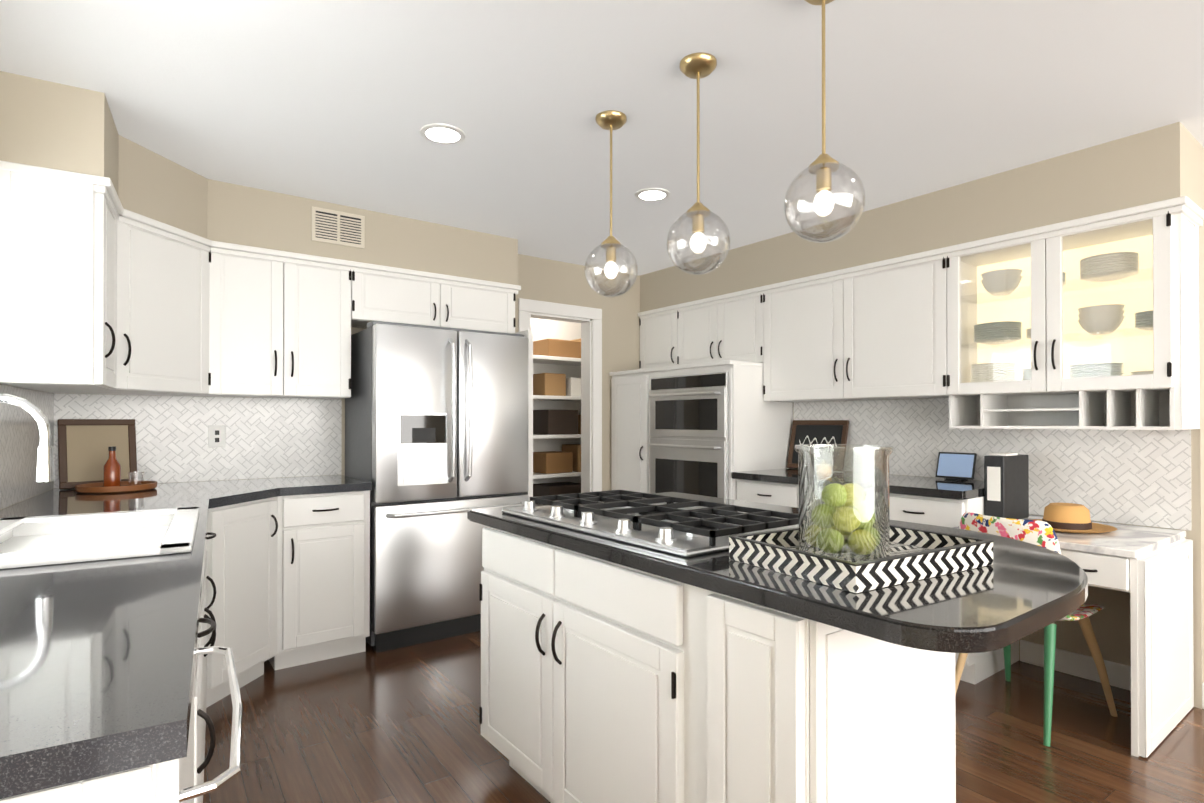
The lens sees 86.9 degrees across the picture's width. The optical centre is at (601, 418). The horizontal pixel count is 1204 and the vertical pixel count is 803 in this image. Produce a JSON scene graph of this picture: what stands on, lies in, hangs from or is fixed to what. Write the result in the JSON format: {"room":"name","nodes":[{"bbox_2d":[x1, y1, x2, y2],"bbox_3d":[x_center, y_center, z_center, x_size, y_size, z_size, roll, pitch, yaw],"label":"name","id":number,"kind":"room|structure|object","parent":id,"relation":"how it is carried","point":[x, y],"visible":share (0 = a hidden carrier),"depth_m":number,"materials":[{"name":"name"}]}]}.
{"room":"kitchen","nodes":[
{"label":"kitchen","id":0,"kind":"room"},
{"bbox_2d":[53,254,639,490],"bbox_3d":[-0.127,0.042,4.990,8.500,2.440,0.125,0,0,-37],"label":"wall","id":1,"kind":"structure","parent":0,"point":[547,280],"depth_m":4.83,"materials":[{"name":"beige paint"}]},
{"bbox_2d":[224,244,299,397],"bbox_3d":[-1.891,-0.497,3.374,0.434,0.759,0.355,0,0,-37],"label":"upper cabinet","id":2,"kind":"object","parent":1,"relation":"attached to","point":[267,280],"depth_m":3.31,"materials":[{"name":"white wood"}]},
{"bbox_2d":[300,254,355,398],"bbox_3d":[-1.651,-0.496,3.553,0.405,0.759,0.355,0,0,-37],"label":"upper cabinet","id":3,"kind":"object","parent":1,"relation":"attached to","point":[327,285],"depth_m":3.48,"materials":[{"name":"white wood"}]},
{"bbox_2d":[356,262,451,327],"bbox_3d":[-1.266,-0.715,3.862,0.580,0.319,0.322,0,0,-37],"label":"upper cabinet","id":4,"kind":"object","parent":1,"relation":"attached to","point":[383,293],"depth_m":3.73,"materials":[{"name":"white wood"}]},
{"bbox_2d":[452,276,519,333],"bbox_3d":[-0.898,-0.713,4.137,0.580,0.319,0.322,0,0,-37],"label":"upper cabinet","id":5,"kind":"object","parent":1,"relation":"attached to","point":[480,305],"depth_m":4.04,"materials":[{"name":"white wood"}]},
{"bbox_2d":[533,355,580,478],"bbox_3d":[-0.545,0.170,5.633,1.694,1.410,0.377,0,0,-37],"label":"pantry shelves","id":6,"kind":"object","parent":1,"relation":"attached to","point":[540,359],"visible":0.06,"depth_m":5.57,"materials":[{"name":"white wood"}]},
{"bbox_2d":[533,338,580,503],"bbox_3d":[-0.464,0.264,5.607,1.500,2.000,0.440,0,0,-37],"label":"goods","id":7,"kind":"object","parent":6,"relation":"on","point":[567,459],"visible":0.33,"depth_m":5.63,"materials":[{"name":"brown cardboard"}]},
{"bbox_2d":[0,384,1191,530],"bbox_3d":[-0.163,0.184,2.818,4.294,0.607,3.347,0,0,-37],"label":"backsplash","id":8,"kind":"structure","parent":1,"relation":"attached to","point":[1138,477],"depth_m":3.29,"materials":[{"name":"tile"}]},
{"bbox_2d":[208,425,225,447],"bbox_3d":[-2.084,0.098,3.441,0.080,0.120,0.005,0,0,-37],"label":"electrical outlet","id":9,"kind":"object","parent":8,"relation":"attached to","point":[216,435],"visible":1,"depth_m":3.44,"materials":[{"name":"white plastic"}]},
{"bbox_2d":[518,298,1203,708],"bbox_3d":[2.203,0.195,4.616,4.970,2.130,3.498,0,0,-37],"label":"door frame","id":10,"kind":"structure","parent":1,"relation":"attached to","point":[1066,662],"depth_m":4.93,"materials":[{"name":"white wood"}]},
{"bbox_2d":[0,71,1198,311],"bbox_3d":[-0.067,-1.035,2.866,4.091,0.310,3.360,0,0,-37],"label":"wall","id":11,"kind":"structure","parent":0,"point":[56,125],"depth_m":3.14,"materials":[{"name":"beige paint"}]},
{"bbox_2d":[311,206,364,248],"bbox_3d":[-1.459,-1.054,3.521,0.280,0.185,0.010,0,0,-37],"label":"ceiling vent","id":12,"kind":"object","parent":11,"relation":"in","point":[337,227],"visible":1,"depth_m":3.52,"materials":[{"name":"beige metal"}]},
{"bbox_2d":[0,0,1203,275],"bbox_3d":[1.562,-1.233,2.398,8.900,0.080,8.700,0,0,-37],"label":"ceiling","id":13,"kind":"structure","parent":0,"point":[342,102],"depth_m":2.34,"materials":[{"name":"white paint"}]},
{"bbox_2d":[420,123,464,143],"bbox_3d":[-0.666,-1.187,2.658,0.184,0.008,0.184,0,0,-37],"label":"recessed light","id":14,"kind":"object","parent":13,"relation":"in","point":[439,133],"visible":1,"depth_m":2.65,"materials":[{"name":"white plastic"}]},
{"bbox_2d":[584,110,637,296],"bbox_3d":[0.036,-0.836,2.518,0.212,0.710,0.212,0,0,-37],"label":"pendant light","id":15,"kind":"object","parent":13,"relation":"hanging from","point":[610,120],"visible":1,"depth_m":2.50,"materials":[{"name":"clear glass"}]},
{"bbox_2d":[635,188,669,200],"bbox_3d":[0.266,-1.183,3.365,0.184,0.008,0.184,0,0,-37],"label":"recessed light","id":16,"kind":"object","parent":13,"relation":"in","point":[651,194],"visible":1,"depth_m":3.36,"materials":[{"name":"white plastic"}]},
{"bbox_2d":[667,52,729,274],"bbox_3d":[0.323,-0.838,2.133,0.212,0.710,0.212,0,0,-37],"label":"pendant light","id":17,"kind":"object","parent":13,"relation":"hanging from","point":[698,66],"visible":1,"depth_m":2.11,"materials":[{"name":"clear glass"}]},
{"bbox_2d":[784,0,864,242],"bbox_3d":[0.610,-0.841,1.749,0.212,0.710,0.212,0,0,-37],"label":"pendant light","id":18,"kind":"object","parent":13,"relation":"hanging from","point":[823,166],"visible":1,"depth_m":1.73,"materials":[{"name":"clear glass"}]},
{"bbox_2d":[203,631,1203,802],"bbox_3d":[1.562,1.277,2.384,8.900,0.060,8.700,0,0,-37],"label":"floor","id":19,"kind":"structure","parent":0,"point":[397,725],"depth_m":2.45,"materials":[{"name":"brown wood"}]},
{"bbox_2d":[0,481,369,802],"bbox_3d":[-1.562,0.780,1.839,0.870,0.929,3.197,0,0,-37],"label":"base cabinet","id":20,"kind":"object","parent":19,"relation":"on","point":[141,632],"depth_m":1.20,"materials":[{"name":"white wood"}]},
{"bbox_2d":[0,394,54,481],"bbox_3d":[-1.565,0.123,1.622,0.247,0.375,0.326,0,0,-37],"label":"faucet","id":21,"kind":"object","parent":20,"relation":"on","point":[45,463],"visible":1,"depth_m":1.72,"materials":[{"name":"silver metal"}]},
{"bbox_2d":[57,419,136,488],"bbox_3d":[-2.446,0.169,3.088,0.068,0.328,0.300,0,0,41],"label":"picture frame","id":22,"kind":"object","parent":20,"relation":"on","point":[83,451],"visible":0.85,"depth_m":3.07,"materials":[{"name":"brown wood"}]},
{"bbox_2d":[75,481,156,493],"bbox_3d":[-2.251,0.319,2.952,0.304,0.030,0.304,0,0,-37],"label":"wood tray","id":23,"kind":"object","parent":20,"relation":"on","point":[96,488],"visible":0.94,"depth_m":2.87,"materials":[{"name":"brown wood"}]},
{"bbox_2d":[103,446,120,486],"bbox_3d":[-2.273,0.226,2.949,0.064,0.190,0.064,0,0,-37],"label":"bottle","id":24,"kind":"object","parent":23,"relation":"on","point":[112,471],"visible":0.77,"depth_m":2.93,"materials":[{"name":"brown glass"}]},
{"bbox_2d":[128,471,144,484],"bbox_3d":[-2.177,0.286,2.970,0.064,0.070,0.064,0,0,-37],"label":"glass","id":25,"kind":"object","parent":23,"relation":"on","point":[142,480],"visible":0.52,"depth_m":2.96,"materials":[{"name":"clear glass"}]},
{"bbox_2d":[208,475,371,602],"bbox_3d":[-1.573,0.794,3.178,0.773,0.915,1.037,0,0,-37],"label":"base cabinet","id":26,"kind":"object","parent":19,"relation":"on","point":[327,518],"depth_m":3.22,"materials":[{"name":"white wood"}]},
{"bbox_2d":[345,321,528,652],"bbox_3d":[-0.981,0.368,3.842,0.930,1.775,0.671,0,0,-37],"label":"fridge","id":27,"kind":"object","parent":19,"relation":"on","point":[436,434],"visible":0.9,"depth_m":3.55,"materials":[{"name":"silver metal"}]},
{"bbox_2d":[609,372,636,494],"bbox_3d":[0.446,0.462,5.047,0.644,1.601,0.459,0,0,-37],"label":"tall cabinet","id":28,"kind":"object","parent":19,"relation":"on","point":[623,384],"depth_m":4.90,"materials":[{"name":"white wood"}]},
{"bbox_2d":[467,518,955,802],"bbox_3d":[0.199,0.807,1.891,0.636,0.874,1.384,0,0,-37],"label":"kitchen island","id":29,"kind":"object","parent":19,"relation":"on","point":[638,647],"depth_m":1.46,"materials":[{"name":"white wood"}]},
{"bbox_2d":[467,492,1087,665],"bbox_3d":[0.430,0.352,1.916,1.010,0.035,1.715,0,0,-37],"label":"island countertop","id":30,"kind":"structure","parent":29,"relation":"on","point":[1027,588],"depth_m":1.35,"materials":[{"name":"black stone"}]},
{"bbox_2d":[729,523,993,592],"bbox_3d":[0.583,0.299,1.444,0.468,0.053,0.346,0,0,-31],"label":"serving tray","id":31,"kind":"object","parent":30,"relation":"on","point":[917,554],"visible":0.69,"depth_m":1.33,"materials":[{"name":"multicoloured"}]},
{"bbox_2d":[795,444,892,562],"bbox_3d":[0.549,0.188,1.448,0.210,0.250,0.210,0,0,-37],"label":"glass jar","id":32,"kind":"object","parent":31,"relation":"on","point":[845,553],"visible":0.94,"depth_m":1.39,"materials":[{"name":"clear glass"}]},
{"bbox_2d":[806,483,880,554],"bbox_3d":[0.547,0.224,1.444,0.164,0.152,0.165,0,0,-37],"label":"limes","id":33,"kind":"object","parent":32,"relation":"in","point":[833,496],"visible":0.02,"depth_m":1.42,"materials":[{"name":"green food"}]},
{"bbox_2d":[637,360,792,498],"bbox_3d":[0.805,0.459,4.567,0.644,1.601,0.876,0,0,-37],"label":"oven cabinet","id":34,"kind":"object","parent":19,"relation":"on","point":[720,429],"depth_m":4.27,"materials":[{"name":"white wood"}]},
{"bbox_2d":[733,468,983,499],"bbox_3d":[1.488,0.359,3.659,0.624,0.040,1.389,0,0,-37],"label":"countertop","id":35,"kind":"structure","parent":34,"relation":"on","point":[939,488],"depth_m":3.39,"materials":[{"name":"black stone"}]},
{"bbox_2d":[787,420,848,471],"bbox_3d":[1.418,0.176,4.192,0.087,0.326,0.420,0,0,-37],"label":"sign","id":36,"kind":"object","parent":35,"relation":"on","point":[825,432],"visible":0.73,"depth_m":4.18,"materials":[{"name":"brown wood"}]},
{"bbox_2d":[816,460,831,475],"bbox_3d":[1.309,0.293,3.748,0.088,0.092,0.088,0,0,-37],"label":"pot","id":37,"kind":"object","parent":35,"relation":"on","point":[824,468],"depth_m":3.72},
{"bbox_2d":[935,452,976,480],"bbox_3d":[1.949,0.263,3.489,0.075,0.149,0.200,0,0,-37],"label":"tablet","id":38,"kind":"object","parent":35,"relation":"on","point":[955,466],"visible":0.98,"depth_m":3.47,"materials":[{"name":"black"}]},
{"bbox_2d":[733,480,824,507],"bbox_3d":[1.380,0.818,3.829,0.602,0.876,0.983,0,0,-37],"label":"base cabinet","id":39,"kind":"object","parent":19,"relation":"on","point":[757,491],"depth_m":3.84,"materials":[{"name":"white wood"}]},
{"bbox_2d":[861,492,1018,683],"bbox_3d":[1.759,0.815,3.320,0.602,0.876,0.526,0,0,-37],"label":"base cabinet","id":40,"kind":"object","parent":19,"relation":"on","point":[978,667],"depth_m":3.05,"materials":[{"name":"white wood"}]},
{"bbox_2d":[953,515,1188,559],"bbox_3d":[2.056,0.504,2.807,0.732,0.031,0.650,0,0,-37],"label":"countertop","id":41,"kind":"structure","parent":40,"relation":"on","point":[1129,542],"depth_m":2.54,"materials":[{"name":"white stone"}]},
{"bbox_2d":[984,452,1028,518],"bbox_3d":[1.968,0.329,3.090,0.292,0.322,0.087,0,0,-37],"label":"binder","id":42,"kind":"object","parent":41,"relation":"on","point":[1006,485],"visible":0.88,"depth_m":3.02,"materials":[{"name":"black"}]},
{"bbox_2d":[1029,503,1117,533],"bbox_3d":[2.069,0.436,2.829,0.385,0.104,0.350,0,0,-37],"label":"straw hat","id":43,"kind":"object","parent":41,"relation":"on","point":[1067,517],"visible":0.88,"depth_m":2.76,"materials":[{"name":"brown wicker"}]},
{"bbox_2d":[955,617,1116,746],"bbox_3d":[1.820,1.034,2.717,0.540,0.436,0.442,0,0,-31],"label":"desk chair","id":44,"kind":"object","parent":19,"relation":"on","point":[1050,640],"visible":0.5,"depth_m":2.64,"materials":[{"name":"green wood"}]},
{"bbox_2d":[959,512,1104,620],"bbox_3d":[1.821,0.616,2.720,0.468,0.424,0.457,0,0,-37],"label":"seat","id":45,"kind":"object","parent":44,"relation":"on","point":[1039,533],"visible":0.17,"depth_m":2.55,"materials":[{"name":"fabric"}]},
{"bbox_2d":[816,143,1203,708],"bbox_3d":[1.620,0.037,4.119,0.120,2.440,3.360,0,0,-37],"label":"wall","id":46,"kind":"structure","parent":0,"point":[1111,623],"depth_m":2.77,"materials":[{"name":"beige paint"}]},
{"bbox_2d":[638,306,669,368],"bbox_3d":[0.591,-0.617,5.129,0.322,0.500,0.510,0,0,-37],"label":"upper cabinet","id":47,"kind":"object","parent":46,"relation":"attached to","point":[654,324],"depth_m":5.08,"materials":[{"name":"white wood"}]},
{"bbox_2d":[670,298,705,365],"bbox_3d":[0.830,-0.619,4.808,0.322,0.500,0.530,0,0,-37],"label":"upper cabinet","id":48,"kind":"object","parent":46,"relation":"attached to","point":[688,319],"depth_m":4.78,"materials":[{"name":"white wood"}]},
{"bbox_2d":[706,286,761,362],"bbox_3d":[1.057,-0.621,4.504,0.322,0.500,0.468,0,0,-37],"label":"upper cabinet","id":49,"kind":"object","parent":46,"relation":"attached to","point":[733,320],"depth_m":4.41,"materials":[{"name":"white wood"}]},
{"bbox_2d":[762,272,845,401],"bbox_3d":[1.374,-0.493,4.078,0.322,0.760,0.710,0,0,-37],"label":"upper cabinet","id":50,"kind":"object","parent":46,"relation":"attached to","point":[796,312],"depth_m":4.01,"materials":[{"name":"white wood"}]},
{"bbox_2d":[830,244,989,400],"bbox_3d":[1.727,-0.496,3.605,0.322,0.760,0.710,0,0,-37],"label":"upper cabinet","id":51,"kind":"object","parent":46,"relation":"attached to","point":[901,327],"depth_m":3.43,"materials":[{"name":"white wood"}]},
{"bbox_2d":[971,362,1015,382],"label":"plate","id":52,"kind":"object","parent":51,"relation":"in","point":[981,366],"depth_m":3.18,"materials":[{"name":"white ceramic"}]},
{"bbox_2d":[981,269,1022,295],"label":"bowl","id":53,"kind":"object","parent":51,"relation":"in","point":[1016,276],"depth_m":3.17,"materials":[{"name":"white ceramic"}]},
{"bbox_2d":[974,321,1030,344],"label":"plate","id":54,"kind":"object","parent":51,"relation":"in","point":[993,336],"depth_m":3.16,"materials":[{"name":"white ceramic"}]},
{"bbox_2d":[1069,363,1123,377],"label":"plate","id":55,"kind":"object","parent":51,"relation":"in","point":[1093,367],"depth_m":2.84,"materials":[{"name":"white ceramic"}]},
{"bbox_2d":[1078,304,1124,334],"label":"bowl","id":56,"kind":"object","parent":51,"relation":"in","point":[1084,319],"depth_m":2.84,"materials":[{"name":"white ceramic"}]},
{"bbox_2d":[1080,252,1138,281],"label":"bowl","id":57,"kind":"object","parent":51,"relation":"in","point":[1113,264],"depth_m":2.80,"materials":[{"name":"white ceramic"}]},
{"bbox_2d":[1134,310,1152,330],"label":"plate","id":58,"kind":"object","parent":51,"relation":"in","point":[1145,318],"depth_m":2.74,"materials":[{"name":"white ceramic"}]},
{"bbox_3d":[-0.829,0.013,-0.047,0.843,2.440,7.527,0,0,-37],"label":"wall","id":59,"kind":"structure","parent":0,"visible":0},
{"bbox_2d":[0,160,131,391],"bbox_3d":[-2.050,-0.503,2.427,0.381,0.759,0.430,0,0,-37],"label":"upper cabinet","id":60,"kind":"object","parent":59,"relation":"attached to","point":[103,290],"depth_m":2.27,"materials":[{"name":"white wood"}]},
{"bbox_2d":[48,212,235,396],"bbox_3d":[-2.174,-0.500,2.937,0.719,0.759,0.717,0,0,-37],"label":"upper cabinet","id":61,"kind":"object","parent":59,"relation":"attached to","point":[184,282],"depth_m":2.99,"materials":[{"name":"white wood"}]}
]}

